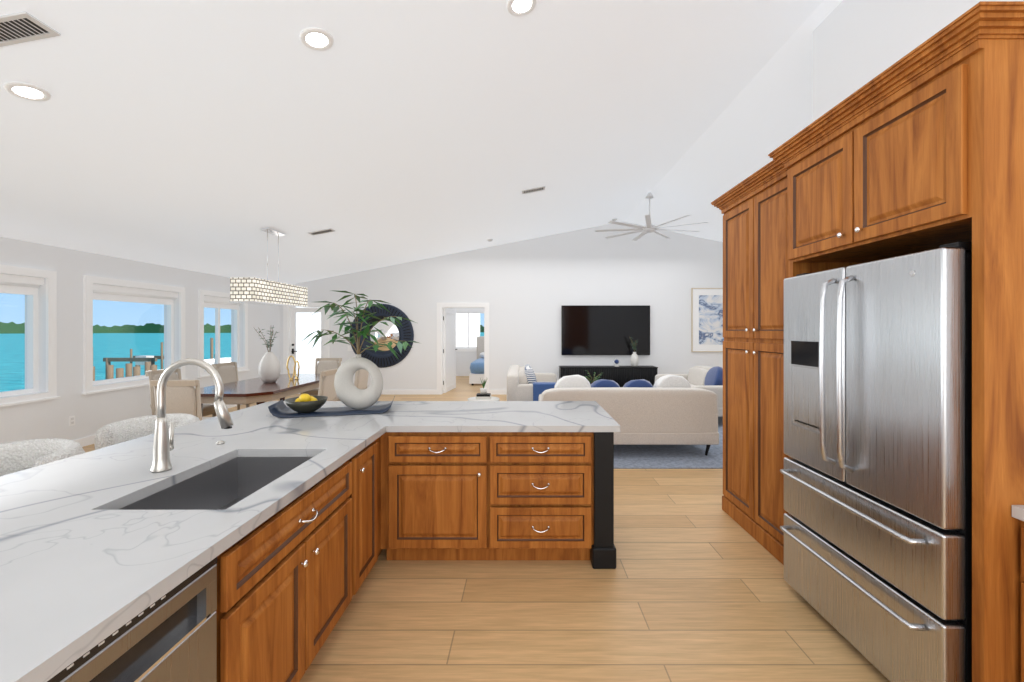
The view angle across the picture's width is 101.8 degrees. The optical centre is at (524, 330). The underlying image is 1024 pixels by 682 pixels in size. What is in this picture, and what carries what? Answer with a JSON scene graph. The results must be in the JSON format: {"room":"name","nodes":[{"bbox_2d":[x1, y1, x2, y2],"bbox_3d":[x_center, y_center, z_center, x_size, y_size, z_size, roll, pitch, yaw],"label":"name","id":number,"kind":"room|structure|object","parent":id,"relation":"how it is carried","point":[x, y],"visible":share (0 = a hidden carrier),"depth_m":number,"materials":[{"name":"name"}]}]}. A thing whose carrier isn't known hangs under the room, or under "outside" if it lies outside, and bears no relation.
{"room":"kitchen","nodes":[
{"label":"kitchen","id":0,"kind":"room"},
{"bbox_2d":[0,237,279,443],"bbox_3d":[-5.825,-0.700,3.550,0.250,4.400,12.800,0,0,0],"label":"wall","id":1,"kind":"structure","parent":0,"point":[92,413],"depth_m":5.36,"materials":[{"name":"white paint"}]},
{"bbox_2d":[0,264,60,406],"bbox_3d":[-5.753,0.060,4.250,0.215,1.540,1.620,0,0,0],"label":"window","id":2,"kind":"structure","parent":1,"relation":"in","point":[15,283],"depth_m":4.90,"materials":[{"name":"white"}]},
{"bbox_2d":[69,415,74,425],"bbox_3d":[-5.694,1.140,5.235,0.009,0.120,0.070,0,0,0],"label":"wall outlet","id":3,"kind":"object","parent":1,"relation":"attached to","point":[71,420],"visible":1,"depth_m":5.22,"materials":[{"name":"white plastic"}]},
{"bbox_2d":[82,275,187,394],"bbox_3d":[-5.753,0.060,6.160,0.215,1.540,1.620,0,0,0],"label":"window","id":4,"kind":"structure","parent":1,"relation":"in","point":[99,290],"depth_m":5.95,"materials":[{"name":"white"}]},
{"bbox_2d":[72,404,242,446],"bbox_3d":[-5.685,1.445,3.550,0.030,0.110,12.300,0,0,0],"label":"baseboard","id":5,"kind":"structure","parent":1,"relation":"attached to","point":[86,441],"depth_m":5.42,"materials":[{"name":"white"}]},
{"bbox_2d":[198,289,249,377],"bbox_3d":[-5.753,0.060,7.890,0.215,1.540,1.300,0,0,0],"label":"window","id":6,"kind":"structure","parent":1,"relation":"in","point":[218,302],"depth_m":7.87,"materials":[{"name":"white"}]},
{"bbox_2d":[0,0,823,283],"bbox_3d":[-1.975,-1.825,3.475,8.550,1.824,13.250,0,0,0],"label":"ceiling","id":7,"kind":"structure","parent":0,"point":[213,137],"depth_m":3.66,"materials":[{"name":"white paint"}]},
{"bbox_2d":[3,81,50,100],"bbox_3d":[-3.130,-1.500,2.620,0.195,0.047,0.198,0,0,0],"label":"recessed light","id":8,"kind":"object","parent":7,"relation":"in","point":[27,91],"visible":1,"depth_m":2.61,"materials":[{"name":"white plastic"}]},
{"bbox_2d":[0,11,60,46],"bbox_3d":[-2.709,-1.579,2.190,0.356,0.079,0.160,0,0,0],"label":"ceiling vent","id":9,"kind":"object","parent":7,"relation":"in","point":[20,27],"visible":1,"depth_m":2.21,"materials":[{"name":"white metal"}]},
{"bbox_2d":[229,227,307,307],"bbox_3d":[-3.600,-0.892,5.950,0.320,1.068,1.320,0,0,0],"label":"pendant light","id":10,"kind":"object","parent":7,"relation":"hanging from","point":[255,290],"visible":1,"depth_m":5.66,"materials":[{"name":"white glass"}]},
{"bbox_2d":[299,27,333,50],"bbox_3d":[-1.320,-1.844,2.640,0.195,0.047,0.198,0,0,0],"label":"recessed light","id":11,"kind":"object","parent":7,"relation":"in","point":[316,38],"visible":0.98,"depth_m":2.63,"materials":[{"name":"white plastic"}]},
{"bbox_2d":[308,228,334,235],"bbox_3d":[-3.109,-1.503,6.370,0.356,0.079,0.160,0,0,0],"label":"ceiling vent","id":12,"kind":"object","parent":7,"relation":"in","point":[323,231],"visible":0.98,"depth_m":6.37,"materials":[{"name":"white metal"}]},
{"bbox_2d":[507,0,536,15],"bbox_3d":[-0.020,-2.091,2.670,0.195,0.047,0.198,0,0,0],"label":"recessed light","id":13,"kind":"object","parent":7,"relation":"in","point":[519,7],"visible":0.98,"depth_m":2.69,"materials":[{"name":"white plastic"}]},
{"bbox_2d":[522,186,544,193],"bbox_3d":[0.131,-2.119,6.300,0.356,0.079,0.160,0,0,0],"label":"ceiling vent","id":14,"kind":"object","parent":7,"relation":"in","point":[536,189],"visible":0.98,"depth_m":6.30,"materials":[{"name":"white metal"}]},
{"bbox_2d":[595,192,707,240],"bbox_3d":[2.297,-2.166,7.689,1.964,0.732,1.943,0,0,0],"label":"ceiling fan","id":15,"kind":"object","parent":7,"relation":"hanging from","point":[648,227],"visible":1,"depth_m":7.65,"materials":[{"name":"white"}]},
{"bbox_2d":[448,308,483,375],"bbox_3d":[-1.400,0.100,13.675,4.200,2.800,0.150,0,0,0],"label":"wall","id":16,"kind":"structure","parent":0,"point":[464,360],"depth_m":13.59,"materials":[{"name":"white paint"}]},
{"bbox_2d":[453,309,483,351],"bbox_3d":[-1.850,0.000,13.640,1.500,1.400,0.120,0,0,0],"label":"bedroom window","id":17,"kind":"structure","parent":16,"relation":"in","point":[468,348],"depth_m":13.58,"materials":[{"name":"white"}]},
{"bbox_2d":[82,376,889,681],"bbox_3d":[0.000,1.550,5.450,12.400,0.100,16.700,0,0,0],"label":"floor","id":18,"kind":"structure","parent":0,"point":[693,586],"depth_m":2.19,"materials":[{"name":"brown wood"}]},
{"bbox_2d":[0,438,84,475],"bbox_3d":[-2.620,1.053,2.123,0.565,0.896,0.524,0,0,0],"label":"bar stool","id":19,"kind":"object","parent":18,"relation":"on","point":[16,456],"visible":0.15,"depth_m":2.25,"materials":[{"name":"white fabric"}]},
{"bbox_2d":[94,413,199,449],"bbox_3d":[-2.520,1.053,2.822,0.565,0.896,0.525,0,0,0],"label":"bar stool","id":20,"kind":"object","parent":18,"relation":"on","point":[117,432],"visible":0.17,"depth_m":2.85,"materials":[{"name":"white fabric"}]},
{"bbox_2d":[145,368,215,416],"bbox_3d":[-4.435,1.006,5.400,0.570,0.989,0.500,0,0,0],"label":"dining chair","id":21,"kind":"object","parent":18,"relation":"on","point":[208,409],"visible":0.19,"depth_m":5.36,"materials":[{"name":"beige fabric"}]},
{"bbox_2d":[150,380,211,420],"bbox_3d":[-3.600,1.006,4.535,0.500,0.989,0.570,0,0,0],"label":"dining chair","id":22,"kind":"object","parent":18,"relation":"on","point":[183,396],"visible":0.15,"depth_m":4.28,"materials":[{"name":"beige fabric"}]},
{"bbox_2d":[212,362,266,409],"bbox_3d":[-4.435,1.006,6.500,0.570,0.989,0.500,0,0,0],"label":"dining chair","id":23,"kind":"object","parent":18,"relation":"on","point":[228,372],"visible":0.19,"depth_m":6.51,"materials":[{"name":"beige fabric"}]},
{"bbox_2d":[200,327,319,412],"bbox_3d":[-3.600,0.715,5.950,1.120,1.571,2.240,0,0,0],"label":"dining table","id":24,"kind":"object","parent":18,"relation":"on","point":[270,383],"visible":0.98,"depth_m":5.66,"materials":[{"name":"brown wood"}]},
{"bbox_2d":[253,327,280,382],"bbox_3d":[-3.632,0.334,5.914,0.305,0.810,0.308,0,0,0],"label":"vase","id":25,"kind":"object","parent":24,"relation":"on","point":[269,369],"depth_m":5.83,"materials":[{"name":"white ceramic"}]},
{"bbox_2d":[301,358,341,395],"bbox_3d":[-3.600,1.006,7.385,0.500,0.989,0.570,0,0,0],"label":"dining chair","id":26,"kind":"object","parent":18,"relation":"on","point":[324,364],"visible":0.27,"depth_m":7.60,"materials":[{"name":"beige fabric"}]},
{"bbox_2d":[36,429,619,681],"bbox_3d":[-0.612,1.070,1.340,2.375,0.860,3.880,0,0,0],"label":"kitchen island","id":27,"kind":"object","parent":18,"relation":"on","point":[296,526],"depth_m":2.45,"materials":[{"name":"brown wood"}]},
{"bbox_2d":[47,557,216,681],"bbox_3d":[-1.190,1.069,0.910,0.600,0.851,0.590,0,0,0],"label":"dishwasher","id":28,"kind":"object","parent":27,"relation":"in","point":[170,636],"visible":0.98,"depth_m":1.04,"materials":[{"name":"silver metal"}]},
{"bbox_2d":[0,401,344,544],"bbox_3d":[-1.800,0.620,1.460,0.700,0.040,4.120,0,0,0],"label":"island countertop","id":29,"kind":"structure","parent":27,"relation":"on","point":[38,497],"depth_m":1.75,"materials":[{"name":"white stone"}]},
{"bbox_2d":[0,401,419,681],"bbox_3d":[-1.160,0.620,1.460,0.580,0.040,4.120,0,0,0],"label":"island countertop","id":30,"kind":"structure","parent":27,"relation":"on","point":[63,585],"depth_m":1.12,"materials":[{"name":"white stone"}]},
{"bbox_2d":[150,358,233,472],"bbox_3d":[-1.421,0.359,1.800,0.341,0.479,0.111,0,0,0],"label":"faucet","id":31,"kind":"object","parent":30,"relation":"on","point":[163,444],"visible":1,"depth_m":1.77,"materials":[{"name":"silver metal"}]},
{"bbox_2d":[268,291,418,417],"bbox_3d":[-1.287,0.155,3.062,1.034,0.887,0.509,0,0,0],"label":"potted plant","id":32,"kind":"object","parent":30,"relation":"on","point":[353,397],"visible":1,"depth_m":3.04,"materials":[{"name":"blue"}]},
{"bbox_2d":[284,393,328,413],"bbox_3d":[-1.574,0.520,3.002,0.280,0.139,0.280,0,0,0],"label":"fruit bowl","id":33,"kind":"object","parent":32,"relation":"on","point":[305,403],"depth_m":2.94,"materials":[{"name":"grey ceramic"}]},
{"bbox_2d":[388,401,619,428],"bbox_3d":[-0.135,0.620,3.065,1.470,0.040,0.910,0,0,0],"label":"island countertop","id":34,"kind":"structure","parent":27,"relation":"on","point":[429,414],"depth_m":2.89,"materials":[{"name":"white stone"}]},
{"bbox_2d":[318,368,337,400],"bbox_3d":[-2.765,1.006,5.400,0.570,0.989,0.500,0,0,0],"label":"dining chair","id":35,"kind":"object","parent":18,"relation":"on","point":[326,384],"visible":0.27,"depth_m":5.30,"materials":[{"name":"beige fabric"}]},
{"bbox_2d":[336,369,368,400],"bbox_3d":[-2.765,1.006,6.500,0.570,0.989,0.500,0,0,0],"label":"dining chair","id":36,"kind":"object","parent":18,"relation":"on","point":[361,379],"visible":0.29,"depth_m":6.39,"materials":[{"name":"beige fabric"}]},
{"bbox_2d":[469,336,483,384],"bbox_3d":[-0.550,0.850,12.348,2.000,1.300,2.245,0,0,0],"label":"bed","id":37,"kind":"object","parent":18,"relation":"on","point":[476,374],"visible":0.21,"depth_m":11.28,"materials":[{"name":"white fabric"}]},
{"bbox_2d":[468,377,499,400],"bbox_3d":[-0.620,1.095,6.250,0.480,0.810,0.480,0,0,0],"label":"side table","id":38,"kind":"object","parent":18,"relation":"on","point":[483,395],"visible":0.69,"depth_m":6.20,"materials":[{"name":"white stone"}]},
{"bbox_2d":[475,377,491,399],"bbox_3d":[-0.620,0.860,6.260,0.220,0.338,0.160,0,0,0],"label":"plant","id":39,"kind":"object","parent":38,"relation":"on","point":[483,395],"depth_m":6.20,"materials":[{"name":"green plant"}]},
{"bbox_2d":[559,337,657,386],"bbox_3d":[1.875,0.823,9.447,2.170,1.355,0.426,0,0,0],"label":"media console","id":40,"kind":"object","parent":18,"relation":"on","point":[621,376],"visible":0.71,"depth_m":9.24,"materials":[{"name":"black paint"}]},
{"bbox_2d":[629,337,638,366],"bbox_3d":[2.459,0.484,9.393,0.222,0.679,0.192,0,0,0],"label":"vase","id":41,"kind":"object","parent":40,"relation":"on","point":[634,358],"depth_m":9.35,"materials":[{"name":"white ceramic"}]},
{"bbox_2d":[614,417,722,468],"bbox_3d":[1.750,1.494,6.800,4.200,0.012,4.600,0,0,0],"label":"rug","id":42,"kind":"object","parent":18,"relation":"on","point":[660,457],"visible":0.07,"depth_m":4.90,"materials":[{"name":"blue carpet"}]},
{"bbox_2d":[507,364,556,400],"bbox_3d":[0.180,1.030,7.534,0.950,0.916,1.932,0,0,0],"label":"sofa","id":43,"kind":"object","parent":42,"relation":"on","point":[525,383],"visible":0.67,"depth_m":6.61,"materials":[{"name":"white fabric"}]},
{"bbox_2d":[539,375,718,455],"bbox_3d":[1.225,1.021,5.305,2.080,0.933,0.950,0,0,0],"label":"sofa","id":44,"kind":"object","parent":42,"relation":"on","point":[670,410],"visible":0.75,"depth_m":4.83,"materials":[{"name":"white fabric"}]},
{"bbox_2d":[655,366,722,416],"bbox_3d":[3.050,1.040,7.350,0.950,0.895,1.900,0,0,0],"label":"sofa","id":45,"kind":"object","parent":42,"relation":"on","point":[707,378],"visible":0.35,"depth_m":6.85,"materials":[{"name":"white fabric"}]},
{"bbox_2d":[715,165,849,564],"bbox_3d":[2.001,0.250,2.965,0.832,2.500,1.010,0,0,0],"label":"tall cabinet","id":46,"kind":"object","parent":18,"relation":"on","point":[754,271],"depth_m":2.95,"materials":[{"name":"brown wood"}]},
{"bbox_2d":[780,242,971,681],"bbox_3d":[1.911,0.580,1.955,0.978,1.800,0.930,0,0,0],"label":"refrigerator","id":47,"kind":"object","parent":18,"relation":"on","point":[876,472],"visible":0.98,"depth_m":1.73,"materials":[{"name":"silver metal"}]},
{"bbox_2d":[1012,505,1023,681],"bbox_3d":[2.031,1.050,0.314,0.772,0.900,2.227,0,0,0],"label":"countertop","id":48,"kind":"structure","parent":18,"relation":"on","point":[1017,511],"depth_m":1.41,"materials":[{"name":"white stone"}]},
{"bbox_2d":[280,221,722,389],"bbox_3d":[0.125,-0.700,9.800,11.650,4.400,0.200,0,0,0],"label":"wall","id":49,"kind":"structure","parent":0,"point":[526,290],"depth_m":9.70,"materials":[{"name":"white paint"}]},
{"bbox_2d":[291,308,323,393],"bbox_3d":[-5.090,0.485,9.773,0.824,2.020,0.094,0,0,0],"label":"door","id":50,"kind":"structure","parent":49,"relation":"in","point":[294,311],"depth_m":9.78,"materials":[{"name":"white wood"}]},
{"bbox_2d":[350,304,413,367],"bbox_3d":[-3.330,0.130,9.671,1.490,1.490,0.053,0,0,0],"label":"round mirror","id":51,"kind":"object","parent":49,"relation":"attached to","point":[395,333],"visible":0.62,"depth_m":9.66,"materials":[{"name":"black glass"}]},
{"bbox_2d":[381,390,436,394],"bbox_3d":[-3.305,1.445,9.692,2.510,0.110,0.015,0,0,0],"label":"baseboard","id":52,"kind":"structure","parent":49,"relation":"attached to","point":[384,392],"depth_m":9.68,"materials":[{"name":"white"}]},
{"bbox_2d":[443,308,456,392],"bbox_3d":[-1.844,0.485,10.345,0.184,2.020,0.980,0,0,0],"label":"bedroom door","id":53,"kind":"structure","parent":49,"relation":"in","point":[449,350],"depth_m":10.26,"materials":[{"name":"white wood"}]},
{"bbox_2d":[489,390,506,394],"bbox_3d":[2.435,1.445,9.692,6.530,0.110,0.015,0,0,0],"label":"baseboard","id":54,"kind":"structure","parent":49,"relation":"attached to","point":[493,392],"depth_m":9.68,"materials":[{"name":"white"}]},
{"bbox_2d":[561,305,649,354],"bbox_3d":[1.875,0.005,9.659,2.050,1.150,0.075,0,0,0],"label":"tv","id":55,"kind":"object","parent":49,"relation":"attached to","point":[599,329],"visible":1,"depth_m":9.62,"materials":[{"name":"black plastic"}]},
{"bbox_2d":[691,288,723,351],"bbox_3d":[4.415,-0.235,9.681,1.070,1.490,0.035,0,0,0],"label":"artwork","id":56,"kind":"object","parent":49,"relation":"attached to","point":[706,319],"visible":0.61,"depth_m":9.68,"materials":[{"name":"beige"}]},
{"bbox_2d":[585,370,600,384],"bbox_3d":[1.450,1.100,7.400,1.200,0.771,0.650,0,0,0],"label":"plant","id":57,"kind":"object","parent":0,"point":[591,380],"visible":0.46,"depth_m":7.34,"materials":[{"name":"green plant"}]},
{"bbox_2d":[624,0,841,241],"bbox_3d":[4.275,-2.222,3.475,3.950,1.030,13.250,0,0,0],"label":"ceiling","id":58,"kind":"structure","parent":0,"point":[761,117],"depth_m":5.36,"materials":[{"name":"white paint"}]},
{"bbox_2d":[812,0,1023,122],"bbox_3d":[2.495,-0.700,0.325,0.150,4.400,6.350,0,0,0],"label":"wall","id":59,"kind":"structure","parent":0,"point":[857,45],"depth_m":2.93,"materials":[{"name":"white paint"}]},
{"bbox_2d":[783,41,1023,264],"bbox_3d":[1.988,-0.700,1.973,0.856,0.601,1.005,0,0,0],"label":"upper cabinet","id":60,"kind":"object","parent":59,"relation":"attached to","point":[919,148],"depth_m":1.65,"materials":[{"name":"brown wood"}]},
{"label":"outside","id":61,"kind":"structure","parent":0,"visible":0},
{"bbox_2d":[0,332,483,391],"bbox_3d":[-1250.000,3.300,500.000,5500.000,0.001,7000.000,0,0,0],"label":"sea","id":62,"kind":"structure","parent":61,"point":[16,376],"depth_m":67.36,"materials":[{"name":"liquid"}]},
{"bbox_2d":[93,338,230,380],"bbox_3d":[-16.624,2.100,22.515,12.848,3.200,10.344,0,0,0],"label":"dock","id":63,"kind":"object","parent":62,"relation":"on","point":[136,368],"depth_m":22.47,"materials":[{"name":"brown wood"}]},
{"bbox_2d":[0,322,483,333],"bbox_3d":[-340.647,-2.859,373.569,573.221,12.319,525.932,0,0,0],"label":"shore","id":64,"kind":"structure","parent":62,"relation":"on","point":[13,328],"depth_m":460.65,"materials":[{"name":"green plant"}]},
{"bbox_3d":[-2.025,1.800,6.000,9.550,0.600,22.000,0,0,0],"label":"pad","id":65,"kind":"object","parent":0,"visible":0},
{"bbox_2d":[296,313,479,373],"bbox_3d":[-5.600,-0.700,16.335,7.000,6.600,6.330,0,0,0],"label":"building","id":66,"kind":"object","parent":65,"relation":"on","point":[306,331],"depth_m":15.50,"materials":[{"name":"white"}]}
]}

